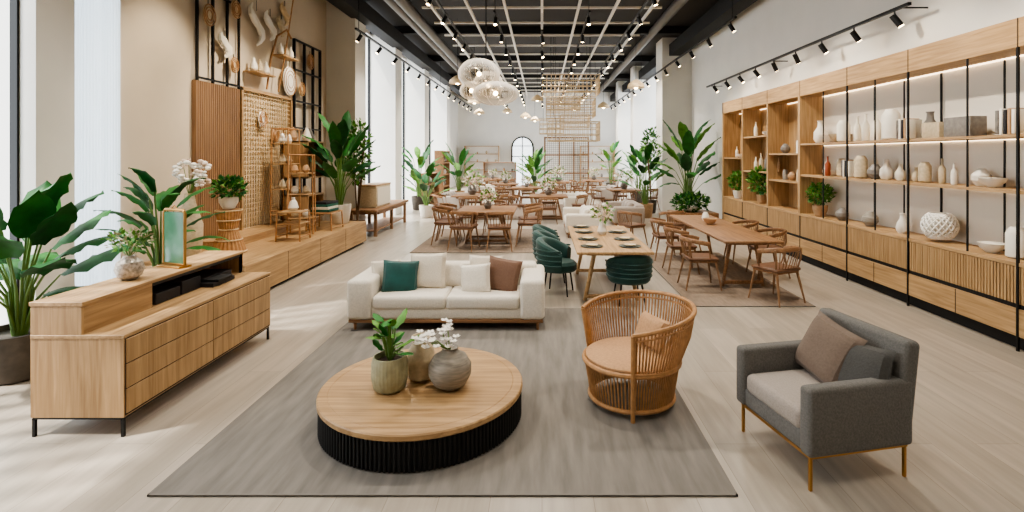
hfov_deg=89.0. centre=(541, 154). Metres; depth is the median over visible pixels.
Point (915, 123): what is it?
books
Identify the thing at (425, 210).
banana plant
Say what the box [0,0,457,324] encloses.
wall
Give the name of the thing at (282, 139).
rack
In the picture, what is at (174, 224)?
framed mirror
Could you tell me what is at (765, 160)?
glass bottle
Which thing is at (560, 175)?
flower vase
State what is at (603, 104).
pendant lamp
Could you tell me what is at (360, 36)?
rail
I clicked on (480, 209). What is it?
dining table
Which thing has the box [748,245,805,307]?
dining chair
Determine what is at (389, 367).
potted plant
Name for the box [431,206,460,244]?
dining chair
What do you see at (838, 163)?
vase
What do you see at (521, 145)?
window
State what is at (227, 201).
potted plant
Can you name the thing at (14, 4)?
window
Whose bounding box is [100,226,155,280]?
potted plant
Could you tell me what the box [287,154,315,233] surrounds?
rack
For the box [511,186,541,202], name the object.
dining table
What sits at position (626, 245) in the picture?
dinner plate
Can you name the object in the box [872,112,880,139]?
glass bottle
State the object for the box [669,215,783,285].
dining table
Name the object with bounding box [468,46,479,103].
pendant lamp
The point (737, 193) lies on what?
potted plant
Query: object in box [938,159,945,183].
glass bottle
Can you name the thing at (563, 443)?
area rug
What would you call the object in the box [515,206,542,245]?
dining chair
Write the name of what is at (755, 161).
glass bottle
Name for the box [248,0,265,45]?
wall ornament
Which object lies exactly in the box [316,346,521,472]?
coffee table
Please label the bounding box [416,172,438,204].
bookcase
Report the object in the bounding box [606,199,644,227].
sofa
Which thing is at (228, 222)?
pedestal
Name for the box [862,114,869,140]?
glass bottle
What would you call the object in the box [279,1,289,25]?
wall ornament
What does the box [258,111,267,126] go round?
wall ornament
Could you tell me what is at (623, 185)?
flower vase
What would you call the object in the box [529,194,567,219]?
dining table
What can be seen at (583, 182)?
dining chair
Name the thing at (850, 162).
books
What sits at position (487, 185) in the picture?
sofa
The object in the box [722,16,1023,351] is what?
shelving
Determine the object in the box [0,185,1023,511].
floor
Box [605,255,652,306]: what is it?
dining chair
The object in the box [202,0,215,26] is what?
wall ornament
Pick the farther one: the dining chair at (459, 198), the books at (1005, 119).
the dining chair at (459, 198)
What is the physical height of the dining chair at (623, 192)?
0.774 m
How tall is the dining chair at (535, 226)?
0.802 m
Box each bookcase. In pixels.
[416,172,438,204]
[483,162,515,187]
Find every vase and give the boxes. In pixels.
[172,159,211,256]
[407,332,434,381]
[411,318,470,390]
[460,170,483,194]
[478,187,498,208]
[488,169,497,178]
[500,170,510,183]
[521,175,532,186]
[539,176,556,194]
[551,165,566,180]
[588,167,599,179]
[589,201,616,234]
[614,169,633,188]
[780,144,790,152]
[788,171,795,179]
[813,121,826,142]
[835,208,848,220]
[836,159,845,175]
[837,120,849,141]
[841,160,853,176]
[854,156,867,177]
[862,211,878,226]
[867,164,880,178]
[879,159,892,179]
[881,109,900,139]
[895,164,905,180]
[896,213,906,233]
[911,167,918,181]
[918,162,931,182]
[920,212,959,239]
[921,111,935,134]
[971,169,991,185]
[1005,226,1023,258]
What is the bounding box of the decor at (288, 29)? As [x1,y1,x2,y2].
[266,0,293,91]
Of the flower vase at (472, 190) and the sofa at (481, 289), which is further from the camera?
the flower vase at (472, 190)
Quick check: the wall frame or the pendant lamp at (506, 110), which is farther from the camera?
the pendant lamp at (506, 110)
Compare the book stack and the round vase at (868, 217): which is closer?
the round vase at (868, 217)
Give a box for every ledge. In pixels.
[243,57,275,76]
[273,42,298,60]
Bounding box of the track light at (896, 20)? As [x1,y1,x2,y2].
[706,2,927,92]
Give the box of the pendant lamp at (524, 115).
[520,112,530,117]
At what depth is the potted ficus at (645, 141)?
17.82 m
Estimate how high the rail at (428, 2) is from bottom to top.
1.249 m
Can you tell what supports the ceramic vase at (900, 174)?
on the shelving at (979, 72)
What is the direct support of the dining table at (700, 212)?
on the floor
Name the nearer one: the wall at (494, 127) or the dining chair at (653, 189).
the dining chair at (653, 189)
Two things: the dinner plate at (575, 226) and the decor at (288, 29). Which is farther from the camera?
the decor at (288, 29)
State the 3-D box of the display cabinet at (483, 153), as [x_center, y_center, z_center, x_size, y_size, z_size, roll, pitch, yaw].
[-3.900,0.700,33.805,2.250,2.600,0.410,0,0,0]
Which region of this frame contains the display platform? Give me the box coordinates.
[144,216,365,288]
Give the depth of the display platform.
9.06 m
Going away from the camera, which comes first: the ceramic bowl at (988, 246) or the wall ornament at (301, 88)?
the ceramic bowl at (988, 246)
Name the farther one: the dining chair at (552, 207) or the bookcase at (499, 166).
the bookcase at (499, 166)
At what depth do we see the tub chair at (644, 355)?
4.02 m
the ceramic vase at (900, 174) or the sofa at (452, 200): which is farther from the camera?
the sofa at (452, 200)
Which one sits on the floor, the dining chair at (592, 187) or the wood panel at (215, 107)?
the dining chair at (592, 187)
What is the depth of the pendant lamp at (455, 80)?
15.95 m
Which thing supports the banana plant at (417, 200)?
on the floor
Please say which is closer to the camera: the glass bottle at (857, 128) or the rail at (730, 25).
the glass bottle at (857, 128)
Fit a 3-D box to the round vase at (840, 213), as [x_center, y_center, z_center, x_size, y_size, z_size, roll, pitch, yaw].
[5.050,0.994,8.750,0.200,0.210,0.200,0,0,0]
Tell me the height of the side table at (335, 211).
0.363 m
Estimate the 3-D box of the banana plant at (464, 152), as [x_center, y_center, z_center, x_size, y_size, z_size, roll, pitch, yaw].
[-3.572,0.711,22.539,2.060,2.578,1.894,0,0,28]
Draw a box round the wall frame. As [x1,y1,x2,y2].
[195,0,320,191]
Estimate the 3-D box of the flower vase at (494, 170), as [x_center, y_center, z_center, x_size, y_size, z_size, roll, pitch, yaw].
[-2.622,0.975,27.396,0.525,0.548,0.507,0,0,29]
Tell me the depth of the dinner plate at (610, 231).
8.35 m
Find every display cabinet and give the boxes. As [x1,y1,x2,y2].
[434,151,449,193]
[464,146,499,185]
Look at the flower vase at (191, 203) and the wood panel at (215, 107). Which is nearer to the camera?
the flower vase at (191, 203)
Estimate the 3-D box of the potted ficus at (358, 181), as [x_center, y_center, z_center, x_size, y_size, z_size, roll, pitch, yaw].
[-4.349,0.551,12.256,0.766,2.898,0.770,0,0,41]
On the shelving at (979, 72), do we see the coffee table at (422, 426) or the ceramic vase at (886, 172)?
the ceramic vase at (886, 172)
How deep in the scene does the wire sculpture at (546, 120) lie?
21.80 m
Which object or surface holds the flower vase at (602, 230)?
on the dining table at (611, 247)
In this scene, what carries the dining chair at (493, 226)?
on the area rug at (524, 245)
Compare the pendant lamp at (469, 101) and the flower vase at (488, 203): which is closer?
the flower vase at (488, 203)
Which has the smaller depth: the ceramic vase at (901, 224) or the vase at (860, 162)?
the ceramic vase at (901, 224)
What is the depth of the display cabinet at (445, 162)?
23.36 m
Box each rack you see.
[270,128,300,224]
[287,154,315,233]
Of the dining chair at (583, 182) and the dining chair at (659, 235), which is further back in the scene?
the dining chair at (583, 182)
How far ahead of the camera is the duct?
16.59 m
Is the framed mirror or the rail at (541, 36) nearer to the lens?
the framed mirror
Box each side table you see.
[275,197,310,241]
[305,210,343,230]
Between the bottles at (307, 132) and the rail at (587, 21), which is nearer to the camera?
the bottles at (307, 132)
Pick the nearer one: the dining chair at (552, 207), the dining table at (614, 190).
the dining chair at (552, 207)
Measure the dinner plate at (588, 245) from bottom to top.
0.032 m
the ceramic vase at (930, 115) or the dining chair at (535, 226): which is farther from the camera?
the dining chair at (535, 226)
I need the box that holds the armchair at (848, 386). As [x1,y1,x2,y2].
[737,308,919,491]
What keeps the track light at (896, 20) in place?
attached to the wall at (766, 30)
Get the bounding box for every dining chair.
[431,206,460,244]
[432,194,447,217]
[437,203,464,239]
[447,211,479,251]
[458,197,477,222]
[468,191,484,204]
[482,200,506,234]
[485,211,513,251]
[494,186,509,204]
[494,194,511,218]
[497,185,510,202]
[508,194,526,219]
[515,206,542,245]
[516,203,542,239]
[518,189,532,202]
[521,185,532,201]
[532,224,558,245]
[532,230,564,282]
[535,236,576,296]
[539,192,555,211]
[539,198,558,223]
[554,182,565,191]
[569,180,579,192]
[572,194,588,206]
[574,181,584,191]
[590,181,601,195]
[590,189,604,205]
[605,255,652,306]
[613,187,627,198]
[617,210,647,244]
[620,191,636,200]
[642,188,659,209]
[648,218,681,260]
[655,211,685,242]
[662,225,699,274]
[677,234,721,290]
[723,219,761,263]
[745,227,790,278]
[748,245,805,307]
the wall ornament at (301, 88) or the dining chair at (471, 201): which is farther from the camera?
the dining chair at (471, 201)
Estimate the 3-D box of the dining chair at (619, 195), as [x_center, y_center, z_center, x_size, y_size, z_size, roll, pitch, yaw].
[2.996,1.615,19.972,0.572,0.774,0.566,0,0,-11]
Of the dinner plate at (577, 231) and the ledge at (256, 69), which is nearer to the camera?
the dinner plate at (577, 231)
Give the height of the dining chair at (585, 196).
0.774 m
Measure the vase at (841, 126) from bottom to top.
0.365 m
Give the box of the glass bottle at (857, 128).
[854,117,860,140]
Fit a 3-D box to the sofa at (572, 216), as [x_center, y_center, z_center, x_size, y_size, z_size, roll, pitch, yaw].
[1.000,1.667,13.400,0.850,0.666,1.900,0,0,0]
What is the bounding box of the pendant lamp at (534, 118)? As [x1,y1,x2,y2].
[530,116,538,121]
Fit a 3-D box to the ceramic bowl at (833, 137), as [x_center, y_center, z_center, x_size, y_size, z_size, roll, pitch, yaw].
[5.146,-0.290,8.989,0.354,0.147,0.354,0,0,0]
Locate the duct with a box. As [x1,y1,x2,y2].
[384,0,687,97]
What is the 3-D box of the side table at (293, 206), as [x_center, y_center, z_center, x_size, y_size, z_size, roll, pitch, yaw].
[-4.400,1.125,9.200,0.448,0.751,0.428,0,0,0]
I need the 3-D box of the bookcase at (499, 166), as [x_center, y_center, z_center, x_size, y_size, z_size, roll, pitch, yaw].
[-2.400,1.200,29.605,1.850,1.600,0.410,0,0,0]
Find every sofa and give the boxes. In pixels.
[347,253,544,329]
[437,191,468,212]
[475,182,494,197]
[563,191,589,206]
[563,205,600,237]
[596,185,619,201]
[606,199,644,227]
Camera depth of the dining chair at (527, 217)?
12.30 m
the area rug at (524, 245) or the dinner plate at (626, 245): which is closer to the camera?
the dinner plate at (626, 245)
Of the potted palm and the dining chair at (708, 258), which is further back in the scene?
the dining chair at (708, 258)
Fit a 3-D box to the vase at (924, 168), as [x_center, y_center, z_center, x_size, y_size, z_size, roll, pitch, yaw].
[5.072,0.228,6.890,0.149,0.273,0.149,0,0,0]
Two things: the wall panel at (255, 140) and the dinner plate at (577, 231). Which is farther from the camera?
the wall panel at (255, 140)
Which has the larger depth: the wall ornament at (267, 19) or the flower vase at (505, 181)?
the flower vase at (505, 181)
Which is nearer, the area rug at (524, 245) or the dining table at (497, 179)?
the area rug at (524, 245)
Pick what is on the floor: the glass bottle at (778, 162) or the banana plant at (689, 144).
the banana plant at (689, 144)
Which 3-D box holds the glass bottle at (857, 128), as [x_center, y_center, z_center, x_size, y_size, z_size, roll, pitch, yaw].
[5.101,-0.416,8.408,0.106,0.400,0.106,0,0,0]
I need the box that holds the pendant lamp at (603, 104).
[597,62,609,108]
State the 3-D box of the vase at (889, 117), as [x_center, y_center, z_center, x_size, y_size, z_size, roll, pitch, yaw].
[5.118,-0.441,7.625,0.246,0.450,0.246,0,0,0]
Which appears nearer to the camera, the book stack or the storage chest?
the book stack
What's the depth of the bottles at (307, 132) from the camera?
11.32 m
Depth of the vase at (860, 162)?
8.09 m
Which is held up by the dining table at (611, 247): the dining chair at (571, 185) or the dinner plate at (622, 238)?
the dinner plate at (622, 238)
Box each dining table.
[450,193,490,217]
[457,205,517,243]
[480,178,502,190]
[491,183,518,200]
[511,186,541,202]
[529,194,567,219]
[548,181,571,192]
[567,226,653,300]
[581,179,606,194]
[606,188,640,200]
[667,210,718,228]
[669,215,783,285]
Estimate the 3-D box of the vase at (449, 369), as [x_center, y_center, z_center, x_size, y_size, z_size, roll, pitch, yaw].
[-0.745,1.482,3.861,0.448,0.511,0.339,0,0,-25]
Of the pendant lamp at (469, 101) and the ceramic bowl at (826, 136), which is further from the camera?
the pendant lamp at (469, 101)
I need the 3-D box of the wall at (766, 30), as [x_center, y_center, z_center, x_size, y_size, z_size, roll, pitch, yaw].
[4.975,-1.100,16.350,1.350,6.200,36.700,0,0,0]
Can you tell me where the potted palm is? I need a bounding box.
[93,167,229,266]
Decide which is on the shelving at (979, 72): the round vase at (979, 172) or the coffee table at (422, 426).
the round vase at (979, 172)
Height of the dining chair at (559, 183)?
0.774 m
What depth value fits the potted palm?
6.35 m
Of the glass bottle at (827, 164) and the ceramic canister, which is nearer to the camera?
the glass bottle at (827, 164)
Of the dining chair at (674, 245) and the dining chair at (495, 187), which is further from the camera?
the dining chair at (495, 187)
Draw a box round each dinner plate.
[572,225,589,227]
[575,230,593,233]
[577,236,597,240]
[580,243,602,247]
[608,230,626,233]
[614,236,634,240]
[619,243,640,247]
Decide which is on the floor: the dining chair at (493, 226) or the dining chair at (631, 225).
the dining chair at (631, 225)
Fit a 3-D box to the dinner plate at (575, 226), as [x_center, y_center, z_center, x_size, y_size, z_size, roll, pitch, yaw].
[0.680,1.233,9.000,0.310,0.032,0.310,0,0,0]
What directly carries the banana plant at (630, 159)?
on the floor
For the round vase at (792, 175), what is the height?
0.182 m
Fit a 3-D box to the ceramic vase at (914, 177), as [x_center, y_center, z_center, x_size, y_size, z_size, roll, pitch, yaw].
[5.146,0.265,7.148,0.114,0.199,0.114,0,0,0]
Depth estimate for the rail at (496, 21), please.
17.14 m
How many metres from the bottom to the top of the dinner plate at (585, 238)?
0.032 m
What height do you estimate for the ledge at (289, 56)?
0.290 m
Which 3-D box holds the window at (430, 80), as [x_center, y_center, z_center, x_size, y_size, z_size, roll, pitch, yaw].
[-5.720,-0.990,24.400,0.080,5.820,4.200,0,0,0]
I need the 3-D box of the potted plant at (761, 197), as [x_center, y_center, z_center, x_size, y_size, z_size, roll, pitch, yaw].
[4.951,0.654,11.790,0.686,0.890,0.778,0,0,0]
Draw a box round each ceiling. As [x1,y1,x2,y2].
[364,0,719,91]
[422,0,661,98]
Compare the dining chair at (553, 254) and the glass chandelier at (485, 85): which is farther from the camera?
the glass chandelier at (485, 85)
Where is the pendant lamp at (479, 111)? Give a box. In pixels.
[474,108,484,114]
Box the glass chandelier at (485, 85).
[458,0,518,105]
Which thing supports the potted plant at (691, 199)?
in the dining table at (700, 212)
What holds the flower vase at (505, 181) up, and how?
on the dining table at (494, 184)
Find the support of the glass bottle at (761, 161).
in the shelving at (979, 72)
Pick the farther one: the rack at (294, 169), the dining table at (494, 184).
the dining table at (494, 184)
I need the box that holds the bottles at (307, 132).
[289,127,314,140]
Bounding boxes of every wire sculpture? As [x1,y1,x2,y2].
[539,62,589,134]
[542,37,599,141]
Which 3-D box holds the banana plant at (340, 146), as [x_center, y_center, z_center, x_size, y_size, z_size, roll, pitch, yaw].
[-4.416,0.231,11.367,1.620,2.538,1.850,0,0,-23]
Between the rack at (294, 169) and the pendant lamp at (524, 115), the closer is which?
the rack at (294, 169)
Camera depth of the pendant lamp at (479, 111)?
23.81 m
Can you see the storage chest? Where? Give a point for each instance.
(376, 194)
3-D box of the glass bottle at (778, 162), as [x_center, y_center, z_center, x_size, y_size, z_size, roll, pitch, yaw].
[5.080,0.212,11.150,0.081,0.304,0.081,0,0,0]
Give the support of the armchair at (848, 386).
on the floor
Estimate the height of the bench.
0.660 m
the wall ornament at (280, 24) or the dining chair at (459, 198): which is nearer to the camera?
the wall ornament at (280, 24)
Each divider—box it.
[544,137,588,190]
[580,146,614,185]
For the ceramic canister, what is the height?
0.211 m
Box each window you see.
[10,0,18,294]
[368,39,369,182]
[402,61,404,199]
[429,80,430,164]
[511,136,533,184]
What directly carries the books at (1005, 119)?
in the shelving at (979, 72)
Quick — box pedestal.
[212,208,247,252]
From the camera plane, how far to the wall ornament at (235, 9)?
9.29 m
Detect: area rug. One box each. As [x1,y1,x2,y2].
[147,308,737,496]
[410,229,533,252]
[478,204,606,219]
[647,253,815,306]
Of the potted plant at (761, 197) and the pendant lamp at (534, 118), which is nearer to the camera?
the potted plant at (761, 197)
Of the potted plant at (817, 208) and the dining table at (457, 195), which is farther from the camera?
the dining table at (457, 195)
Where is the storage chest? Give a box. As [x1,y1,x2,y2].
[359,182,390,207]
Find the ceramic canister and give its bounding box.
[783,169,787,179]
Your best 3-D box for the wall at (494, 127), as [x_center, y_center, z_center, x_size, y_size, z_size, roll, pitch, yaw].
[-0.125,-1.100,34.850,11.550,6.200,0.300,0,0,0]
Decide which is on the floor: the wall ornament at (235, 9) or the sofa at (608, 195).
the sofa at (608, 195)
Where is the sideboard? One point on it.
(107, 349)
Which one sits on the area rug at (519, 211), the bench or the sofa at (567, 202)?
the sofa at (567, 202)
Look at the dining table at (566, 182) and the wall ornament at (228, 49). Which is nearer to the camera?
the wall ornament at (228, 49)
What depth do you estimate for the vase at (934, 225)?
6.50 m
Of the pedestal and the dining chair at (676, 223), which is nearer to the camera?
the pedestal
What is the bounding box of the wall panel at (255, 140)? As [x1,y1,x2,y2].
[240,86,292,229]
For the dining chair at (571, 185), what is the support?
on the floor
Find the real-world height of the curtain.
5.930 m
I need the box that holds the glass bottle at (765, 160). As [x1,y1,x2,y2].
[764,153,766,169]
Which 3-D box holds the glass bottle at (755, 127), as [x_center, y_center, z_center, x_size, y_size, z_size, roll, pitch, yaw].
[5.080,-0.610,12.350,0.092,0.349,0.092,0,0,0]
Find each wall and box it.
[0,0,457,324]
[458,92,615,184]
[616,0,1023,218]
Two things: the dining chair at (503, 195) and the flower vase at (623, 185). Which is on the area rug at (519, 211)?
the dining chair at (503, 195)
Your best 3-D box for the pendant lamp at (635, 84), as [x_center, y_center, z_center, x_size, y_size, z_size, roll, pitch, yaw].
[2.800,-3.080,15.500,0.520,2.240,0.520,0,0,0]
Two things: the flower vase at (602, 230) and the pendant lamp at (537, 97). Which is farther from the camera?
the pendant lamp at (537, 97)
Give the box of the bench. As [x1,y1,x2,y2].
[349,200,408,236]
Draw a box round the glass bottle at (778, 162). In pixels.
[777,158,780,171]
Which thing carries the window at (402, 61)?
in the wall at (157, 37)
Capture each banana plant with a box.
[0,171,128,385]
[301,111,380,223]
[400,162,453,217]
[402,140,446,209]
[435,142,485,192]
[512,154,561,202]
[513,146,551,190]
[594,141,626,185]
[612,143,678,217]
[617,144,652,202]
[652,120,720,209]
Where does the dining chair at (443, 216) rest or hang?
on the area rug at (524, 245)
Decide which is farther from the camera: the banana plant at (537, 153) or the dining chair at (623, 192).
the banana plant at (537, 153)
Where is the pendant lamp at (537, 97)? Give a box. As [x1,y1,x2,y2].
[531,94,542,101]
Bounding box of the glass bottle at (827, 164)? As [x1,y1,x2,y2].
[825,156,830,175]
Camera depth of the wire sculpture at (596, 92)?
18.24 m
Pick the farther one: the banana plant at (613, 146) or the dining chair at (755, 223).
the banana plant at (613, 146)
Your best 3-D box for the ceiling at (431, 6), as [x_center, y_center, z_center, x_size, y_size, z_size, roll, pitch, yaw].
[0.000,-3.900,21.250,6.023,0.600,24.500,0,0,0]
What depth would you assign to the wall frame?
11.58 m
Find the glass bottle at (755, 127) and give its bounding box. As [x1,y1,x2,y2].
[754,122,757,135]
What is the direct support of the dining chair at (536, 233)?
on the floor
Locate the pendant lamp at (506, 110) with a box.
[502,108,511,112]
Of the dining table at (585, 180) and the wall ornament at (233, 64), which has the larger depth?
the dining table at (585, 180)
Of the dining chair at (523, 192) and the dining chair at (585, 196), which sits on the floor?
the dining chair at (523, 192)
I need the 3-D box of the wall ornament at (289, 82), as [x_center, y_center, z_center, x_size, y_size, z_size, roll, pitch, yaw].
[-5.488,-1.663,11.300,0.071,0.770,0.560,0,0,0]
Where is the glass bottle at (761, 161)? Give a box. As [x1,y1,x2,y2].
[759,153,763,169]
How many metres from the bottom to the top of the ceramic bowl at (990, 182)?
0.108 m
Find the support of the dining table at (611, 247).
on the floor
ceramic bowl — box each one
[819,134,833,141]
[824,170,835,175]
[828,134,850,141]
[977,177,1007,187]
[977,241,1004,252]
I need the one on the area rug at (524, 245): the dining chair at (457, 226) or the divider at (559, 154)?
the dining chair at (457, 226)
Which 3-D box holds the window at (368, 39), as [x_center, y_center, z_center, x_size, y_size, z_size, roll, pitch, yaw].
[-5.720,-0.990,15.750,0.080,5.820,2.900,0,0,0]
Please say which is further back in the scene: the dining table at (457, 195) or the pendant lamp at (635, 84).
the dining table at (457, 195)
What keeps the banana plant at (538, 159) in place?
on the floor
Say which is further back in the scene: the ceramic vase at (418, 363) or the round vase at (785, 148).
the round vase at (785, 148)
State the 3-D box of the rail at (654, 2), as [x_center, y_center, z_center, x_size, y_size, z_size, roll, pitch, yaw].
[2.217,-3.576,21.500,0.154,1.249,23.000,0,0,0]
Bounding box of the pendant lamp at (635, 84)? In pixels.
[627,79,644,88]
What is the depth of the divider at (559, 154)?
28.59 m
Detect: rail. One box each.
[355,0,472,110]
[426,0,507,107]
[493,10,524,104]
[540,29,544,107]
[559,10,590,105]
[576,0,657,105]
[609,0,736,109]
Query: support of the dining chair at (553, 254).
on the floor
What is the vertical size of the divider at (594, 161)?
2.600 m
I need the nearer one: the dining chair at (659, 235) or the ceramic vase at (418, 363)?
the ceramic vase at (418, 363)
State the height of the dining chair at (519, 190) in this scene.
0.774 m
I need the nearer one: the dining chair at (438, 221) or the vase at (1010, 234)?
the vase at (1010, 234)
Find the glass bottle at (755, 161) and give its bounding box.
[754,157,757,167]
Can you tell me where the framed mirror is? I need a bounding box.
[157,205,191,268]
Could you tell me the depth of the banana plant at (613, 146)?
27.91 m
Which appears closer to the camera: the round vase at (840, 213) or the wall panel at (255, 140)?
the round vase at (840, 213)
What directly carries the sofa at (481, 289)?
on the area rug at (563, 443)
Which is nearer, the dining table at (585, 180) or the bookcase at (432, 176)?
the bookcase at (432, 176)
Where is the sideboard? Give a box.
[29,251,270,436]
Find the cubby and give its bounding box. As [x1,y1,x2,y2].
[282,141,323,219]
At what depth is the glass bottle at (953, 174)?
6.37 m
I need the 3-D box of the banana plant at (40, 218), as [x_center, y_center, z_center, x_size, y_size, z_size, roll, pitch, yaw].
[-4.751,1.075,4.795,1.507,1.850,1.575,0,0,-38]
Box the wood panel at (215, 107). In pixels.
[192,80,239,239]
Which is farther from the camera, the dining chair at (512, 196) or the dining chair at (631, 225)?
the dining chair at (512, 196)
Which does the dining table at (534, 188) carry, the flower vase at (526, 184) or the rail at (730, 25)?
the flower vase at (526, 184)
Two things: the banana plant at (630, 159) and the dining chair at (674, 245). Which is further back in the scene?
the banana plant at (630, 159)
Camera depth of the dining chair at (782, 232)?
8.61 m
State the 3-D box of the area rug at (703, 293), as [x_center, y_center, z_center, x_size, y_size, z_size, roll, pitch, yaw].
[2.785,1.993,8.720,1.630,0.012,3.760,0,0,0]
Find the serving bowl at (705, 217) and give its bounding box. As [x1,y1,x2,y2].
[702,212,716,223]
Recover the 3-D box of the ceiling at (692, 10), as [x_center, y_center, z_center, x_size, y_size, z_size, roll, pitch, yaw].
[-0.125,-4.275,16.500,11.550,0.150,37.000,0,0,0]
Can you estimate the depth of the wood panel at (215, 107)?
8.76 m
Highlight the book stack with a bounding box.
[311,200,338,211]
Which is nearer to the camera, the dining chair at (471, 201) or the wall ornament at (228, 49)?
the wall ornament at (228, 49)
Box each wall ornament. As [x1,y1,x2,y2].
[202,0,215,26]
[218,30,232,57]
[229,54,238,72]
[230,0,240,18]
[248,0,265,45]
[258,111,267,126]
[264,10,276,40]
[272,126,279,141]
[276,15,286,37]
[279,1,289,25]
[283,61,296,95]
[298,82,304,95]
[307,54,313,69]
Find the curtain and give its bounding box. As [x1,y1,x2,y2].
[75,0,119,285]
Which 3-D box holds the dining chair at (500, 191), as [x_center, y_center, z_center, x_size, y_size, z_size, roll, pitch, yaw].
[-1.597,1.615,21.828,0.572,0.774,0.566,0,0,-9]
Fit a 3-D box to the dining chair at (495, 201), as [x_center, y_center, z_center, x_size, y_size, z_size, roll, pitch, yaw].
[-1.200,1.572,13.124,0.617,0.836,0.611,0,0,0]
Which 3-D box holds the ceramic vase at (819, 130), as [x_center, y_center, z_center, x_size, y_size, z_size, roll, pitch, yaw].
[5.093,-0.421,9.508,0.234,0.409,0.234,0,0,0]
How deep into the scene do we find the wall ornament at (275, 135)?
10.68 m
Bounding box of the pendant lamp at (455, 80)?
[449,18,465,84]
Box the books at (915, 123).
[896,118,921,138]
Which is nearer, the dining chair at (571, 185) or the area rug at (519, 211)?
the area rug at (519, 211)
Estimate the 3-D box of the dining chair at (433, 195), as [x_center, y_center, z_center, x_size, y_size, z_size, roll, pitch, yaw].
[-3.172,1.615,16.400,0.566,0.774,0.572,0,0,0]
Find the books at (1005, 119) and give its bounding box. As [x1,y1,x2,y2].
[995,108,1023,134]
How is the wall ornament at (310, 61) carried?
attached to the wall at (157, 37)
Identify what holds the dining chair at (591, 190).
on the area rug at (519, 211)
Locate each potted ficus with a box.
[343,118,373,220]
[640,126,662,213]
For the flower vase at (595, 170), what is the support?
on the dining table at (585, 180)
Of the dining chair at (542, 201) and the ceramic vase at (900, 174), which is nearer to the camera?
the ceramic vase at (900, 174)
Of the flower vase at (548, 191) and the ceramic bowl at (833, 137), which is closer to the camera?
the ceramic bowl at (833, 137)
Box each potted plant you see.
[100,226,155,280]
[208,174,247,208]
[365,308,420,394]
[669,190,710,211]
[726,170,741,198]
[745,164,766,203]
[805,181,836,216]
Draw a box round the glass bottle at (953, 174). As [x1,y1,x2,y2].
[950,163,956,184]
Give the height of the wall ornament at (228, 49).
0.480 m
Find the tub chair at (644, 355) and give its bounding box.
[581,289,696,423]
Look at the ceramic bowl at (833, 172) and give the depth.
9.06 m
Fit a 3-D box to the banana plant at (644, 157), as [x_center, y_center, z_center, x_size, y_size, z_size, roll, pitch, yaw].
[3.361,0.807,16.646,1.872,2.387,1.773,0,0,-27]
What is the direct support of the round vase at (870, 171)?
on the shelving at (979, 72)

